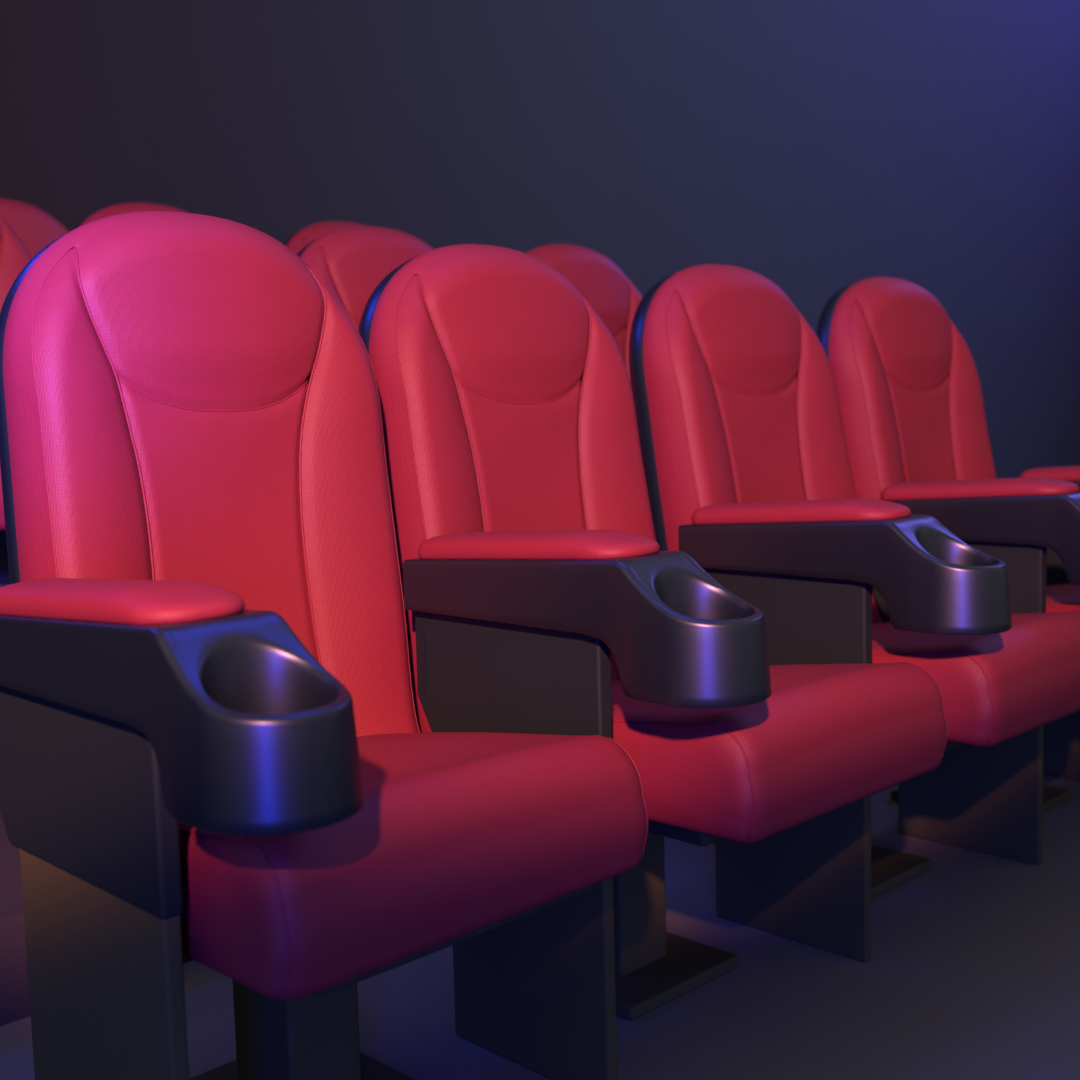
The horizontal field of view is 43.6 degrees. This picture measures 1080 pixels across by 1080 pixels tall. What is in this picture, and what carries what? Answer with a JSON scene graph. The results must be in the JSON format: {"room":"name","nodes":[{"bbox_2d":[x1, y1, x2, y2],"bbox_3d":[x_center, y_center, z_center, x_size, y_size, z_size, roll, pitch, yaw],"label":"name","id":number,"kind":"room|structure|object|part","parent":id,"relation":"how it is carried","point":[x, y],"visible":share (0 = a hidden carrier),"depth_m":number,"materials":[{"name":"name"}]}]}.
{"room":"auditorium","nodes":[
{"label":"auditorium","id":0,"kind":"room"},
{"bbox_2d":[0,812,192,1025],"bbox_3d":[-2.912,0.504,2.093,7.500,0.410,3.380,-7,8,-44],"label":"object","id":1,"kind":"structure","parent":0,"point":[14,988],"depth_m":1.88,"materials":[{"name":"black carpet"}]},
{"bbox_2d":[0,216,31,587],"bbox_3d":[-1.182,-0.256,2.883,0.496,1.082,0.736,-7,8,-44],"label":"seat","id":2,"kind":"object","parent":1,"relation":"on","point":[14,254],"visible":0.06,"depth_m":3.11,"materials":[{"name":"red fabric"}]},
{"bbox_2d":[0,469,4,530],"bbox_3d":[-1.090,-0.113,2.807,0.459,0.157,0.484,-7,8,-44],"label":"backrest","id":3,"kind":"object","parent":2,"relation":"on","point":[2,520],"depth_m":2.55,"materials":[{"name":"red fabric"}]},
{"bbox_2d":[0,198,68,257],"bbox_3d":[-1.376,-0.459,3.831,0.496,1.082,0.736,-7,8,-44],"label":"seat","id":4,"kind":"object","parent":1,"relation":"on","point":[36,228],"visible":0.14,"depth_m":4.00,"materials":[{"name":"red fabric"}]},
{"bbox_2d":[76,203,188,227],"bbox_3d":[-0.769,-0.307,3.287,0.496,1.082,0.736,-7,8,-44],"label":"seat","id":5,"kind":"object","parent":1,"relation":"on","point":[117,209],"visible":0.03,"depth_m":3.37,"materials":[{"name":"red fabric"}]},
{"bbox_2d":[284,221,365,253],"bbox_3d":[-0.335,-0.361,3.712,0.496,1.082,0.736,-7,8,-44],"label":"seat","id":6,"kind":"object","parent":1,"relation":"on","point":[300,239],"visible":0.08,"depth_m":3.76,"materials":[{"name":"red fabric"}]},
{"bbox_2d":[297,226,432,329],"bbox_3d":[-0.133,-0.129,2.774,0.496,1.082,0.736,-7,8,-44],"label":"seat","id":7,"kind":"object","parent":1,"relation":"on","point":[352,261],"visible":0.12,"depth_m":2.83,"materials":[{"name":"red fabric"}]},
{"bbox_3d":[-0.256,-0.229,2.885,0.268,0.500,0.091,-7,4,-44],"label":"panel","id":8,"kind":"part","parent":7,"relation":"part of","materials":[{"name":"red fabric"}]},
{"bbox_2d":[525,244,642,382],"bbox_3d":[0.295,-0.181,3.192,0.496,1.082,0.736,-7,8,-44],"label":"seat","id":9,"kind":"object","parent":1,"relation":"on","point":[597,278],"visible":0.2,"depth_m":3.34,"materials":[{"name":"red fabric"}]},
{"bbox_3d":[0.171,-0.282,3.303,0.268,0.500,0.091,-7,4,-44],"label":"panel","id":10,"kind":"part","parent":9,"relation":"part of","materials":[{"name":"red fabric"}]},
{"bbox_2d":[0,0,1079,478],"bbox_3d":[0.209,-3.364,7.384,20.000,7.100,0.150,-7,8,-44],"label":"wall","id":11,"kind":"structure","parent":0,"point":[816,149],"depth_m":7.65,"materials":[{"name":"paint"}]},
{"bbox_2d":[0,775,1079,1079],"bbox_3d":[3.236,0.328,4.758,20.000,0.100,8.200,-7,8,-44],"label":"floor","id":12,"kind":"structure","parent":0,"point":[972,972],"depth_m":1.89,"materials":[{"name":"grey carpet"}]},
{"bbox_2d":[0,578,364,1079],"bbox_3d":[-0.352,0.376,1.262,0.144,0.685,0.547,-7,8,-44],"label":"armrest","id":13,"kind":"object","parent":12,"relation":"on","point":[130,710],"visible":1,"depth_m":1.19,"materials":[{"name":"black plastic"}]},
{"bbox_3d":[-0.446,0.233,1.296,0.022,0.179,0.353,-7,8,-44],"label":"support panel","id":14,"kind":"part","parent":13,"relation":"part of","materials":[{"name":"black plastic"}]},
{"bbox_3d":[-0.420,0.517,1.305,0.018,0.400,0.297,-7,8,-44],"label":"leg","id":15,"kind":"part","parent":13,"relation":"part of","materials":[{"name":"grey paint"}]},
{"bbox_3d":[-0.350,0.136,1.229,0.144,0.150,0.522,-7,8,-44],"label":"arm","id":16,"kind":"part","parent":13,"relation":"part of","materials":[{"name":"black plastic"}]},
{"bbox_2d":[0,211,647,1079],"bbox_3d":[-0.261,0.148,1.521,0.545,1.083,0.671,-7,8,-44],"label":"seat","id":17,"kind":"object","parent":12,"relation":"on","point":[184,397],"visible":0.7,"depth_m":1.54,"materials":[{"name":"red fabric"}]},
{"bbox_3d":[-0.360,0.054,1.639,0.268,0.500,0.091,-6,8,-44],"label":"panel","id":18,"kind":"part","parent":17,"relation":"part of","materials":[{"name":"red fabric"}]},
{"bbox_2d":[178,732,646,999],"bbox_3d":[-0.214,0.292,1.456,0.489,0.157,0.484,-7,8,-44],"label":"seat cushion","id":19,"kind":"object","parent":17,"relation":"on","point":[454,835],"depth_m":1.24,"materials":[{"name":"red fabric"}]},
{"bbox_2d":[403,530,771,1079],"bbox_3d":[0.054,0.328,1.645,0.144,0.685,0.527,-7,8,-44],"label":"armrest","id":20,"kind":"object","parent":12,"relation":"on","point":[516,631],"visible":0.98,"depth_m":1.61,"materials":[{"name":"black plastic"}]},
{"bbox_3d":[-0.040,0.184,1.679,0.022,0.179,0.333,-7,8,-44],"label":"support panel","id":21,"kind":"part","parent":20,"relation":"part of","materials":[{"name":"black plastic"}]},
{"bbox_3d":[-0.015,0.468,1.689,0.018,0.400,0.280,-7,8,-44],"label":"leg","id":22,"kind":"part","parent":20,"relation":"part of","materials":[{"name":"grey paint"}]},
{"bbox_3d":[0.049,0.086,1.619,0.144,0.150,0.522,-7,8,-44],"label":"arm","id":23,"kind":"part","parent":20,"relation":"part of","materials":[{"name":"black plastic"}]},
{"bbox_2d":[358,244,947,1019],"bbox_3d":[0.137,0.102,1.897,0.501,1.079,0.727,-7,8,-44],"label":"seat","id":24,"kind":"object","parent":12,"relation":"on","point":[507,404],"visible":0.68,"depth_m":1.90,"materials":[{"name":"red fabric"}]},
{"bbox_3d":[0.012,0.005,2.011,0.268,0.500,0.091,-6,5,-44],"label":"panel","id":25,"kind":"part","parent":24,"relation":"part of","materials":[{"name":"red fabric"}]},
{"bbox_2d":[611,662,946,842],"bbox_3d":[0.226,0.244,1.823,0.459,0.157,0.484,-7,8,-44],"label":"seat cushion","id":26,"kind":"object","parent":24,"relation":"on","point":[827,738],"depth_m":1.60,"materials":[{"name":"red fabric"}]},
{"bbox_2d":[678,498,1011,961],"bbox_3d":[0.452,0.278,2.035,0.144,0.685,0.527,-7,8,-44],"label":"armrest","id":27,"kind":"object","parent":12,"relation":"on","point":[811,567],"visible":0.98,"depth_m":2.00,"materials":[{"name":"black plastic"}]},
{"bbox_3d":[0.359,0.134,2.069,0.022,0.179,0.333,-7,8,-44],"label":"support panel","id":28,"kind":"part","parent":27,"relation":"part of","materials":[{"name":"black plastic"}]},
{"bbox_3d":[0.384,0.419,2.079,0.018,0.400,0.280,-7,8,-44],"label":"leg","id":29,"kind":"part","parent":27,"relation":"part of","materials":[{"name":"grey paint"}]},
{"bbox_3d":[0.447,0.037,2.009,0.144,0.150,0.522,-7,8,-44],"label":"arm","id":30,"kind":"part","parent":27,"relation":"part of","materials":[{"name":"black plastic"}]},
{"bbox_2d":[629,264,1079,899],"bbox_3d":[0.554,0.048,2.310,0.526,1.082,0.749,-7,8,-44],"label":"seat","id":31,"kind":"object","parent":12,"relation":"on","point":[735,395],"visible":0.62,"depth_m":2.32,"materials":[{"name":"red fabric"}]},
{"bbox_3d":[0.436,-0.054,2.432,0.268,0.500,0.091,-7,5,-44],"label":"panel","id":32,"kind":"part","parent":31,"relation":"part of","materials":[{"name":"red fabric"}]},
{"bbox_2d":[872,610,1079,746],"bbox_3d":[0.625,0.194,2.213,0.459,0.157,0.484,-7,8,-44],"label":"seat cushion","id":33,"kind":"object","parent":31,"relation":"on","point":[997,688],"depth_m":1.97,"materials":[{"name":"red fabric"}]},
{"bbox_2d":[816,277,1079,812],"bbox_3d":[0.955,-0.002,2.697,0.526,1.085,0.741,-7,8,-44],"label":"seat","id":34,"kind":"object","parent":12,"relation":"on","point":[908,385],"visible":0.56,"depth_m":2.77,"materials":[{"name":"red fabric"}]},
{"bbox_3d":[0.835,-0.103,2.821,0.268,0.500,0.091,-7,6,-44],"label":"panel","id":35,"kind":"part","parent":34,"relation":"part of","materials":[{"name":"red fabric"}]},
{"bbox_2d":[1046,584,1079,612],"bbox_3d":[1.023,0.145,2.604,0.459,0.157,0.484,-7,8,-44],"label":"seat cushion","id":36,"kind":"object","parent":34,"relation":"on","point":[1063,597],"depth_m":2.45,"materials":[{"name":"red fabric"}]},
{"bbox_2d":[873,477,1079,864],"bbox_3d":[0.851,0.229,2.425,0.144,0.685,0.527,-7,8,-44],"label":"armrest","id":37,"kind":"object","parent":12,"relation":"on","point":[988,800],"visible":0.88,"depth_m":2.40,"materials":[{"name":"black plastic"}]},
{"bbox_3d":[0.757,0.085,2.459,0.022,0.179,0.333,-7,8,-44],"label":"support panel","id":38,"kind":"part","parent":37,"relation":"part of","materials":[{"name":"black plastic"}]},
{"bbox_3d":[0.782,0.369,2.469,0.018,0.400,0.280,-7,8,-44],"label":"leg","id":39,"kind":"part","parent":37,"relation":"part of","materials":[{"name":"grey paint"}]},
{"bbox_3d":[0.846,-0.012,2.400,0.144,0.150,0.522,-7,8,-44],"label":"arm","id":40,"kind":"part","parent":37,"relation":"part of","materials":[{"name":"black plastic"}]},
{"bbox_2d":[1019,466,1079,780],"bbox_3d":[1.250,0.179,2.815,0.144,0.685,0.527,-7,8,-44],"label":"armrest","id":41,"kind":"object","parent":12,"relation":"on","point":[1061,737],"visible":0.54,"depth_m":2.90,"materials":[{"name":"black plastic"}]},
{"bbox_3d":[1.156,0.036,2.849,0.022,0.179,0.333,-7,8,-44],"label":"support panel","id":42,"kind":"part","parent":41,"relation":"part of","materials":[{"name":"black plastic"}]},
{"bbox_3d":[1.181,0.320,2.859,0.018,0.400,0.280,-7,8,-44],"label":"leg","id":43,"kind":"part","parent":41,"relation":"part of","materials":[{"name":"grey paint"}]},
{"bbox_3d":[1.245,-0.062,2.790,0.144,0.150,0.522,-7,8,-44],"label":"arm","id":44,"kind":"part","parent":41,"relation":"part of","materials":[{"name":"red leather"}]}
]}

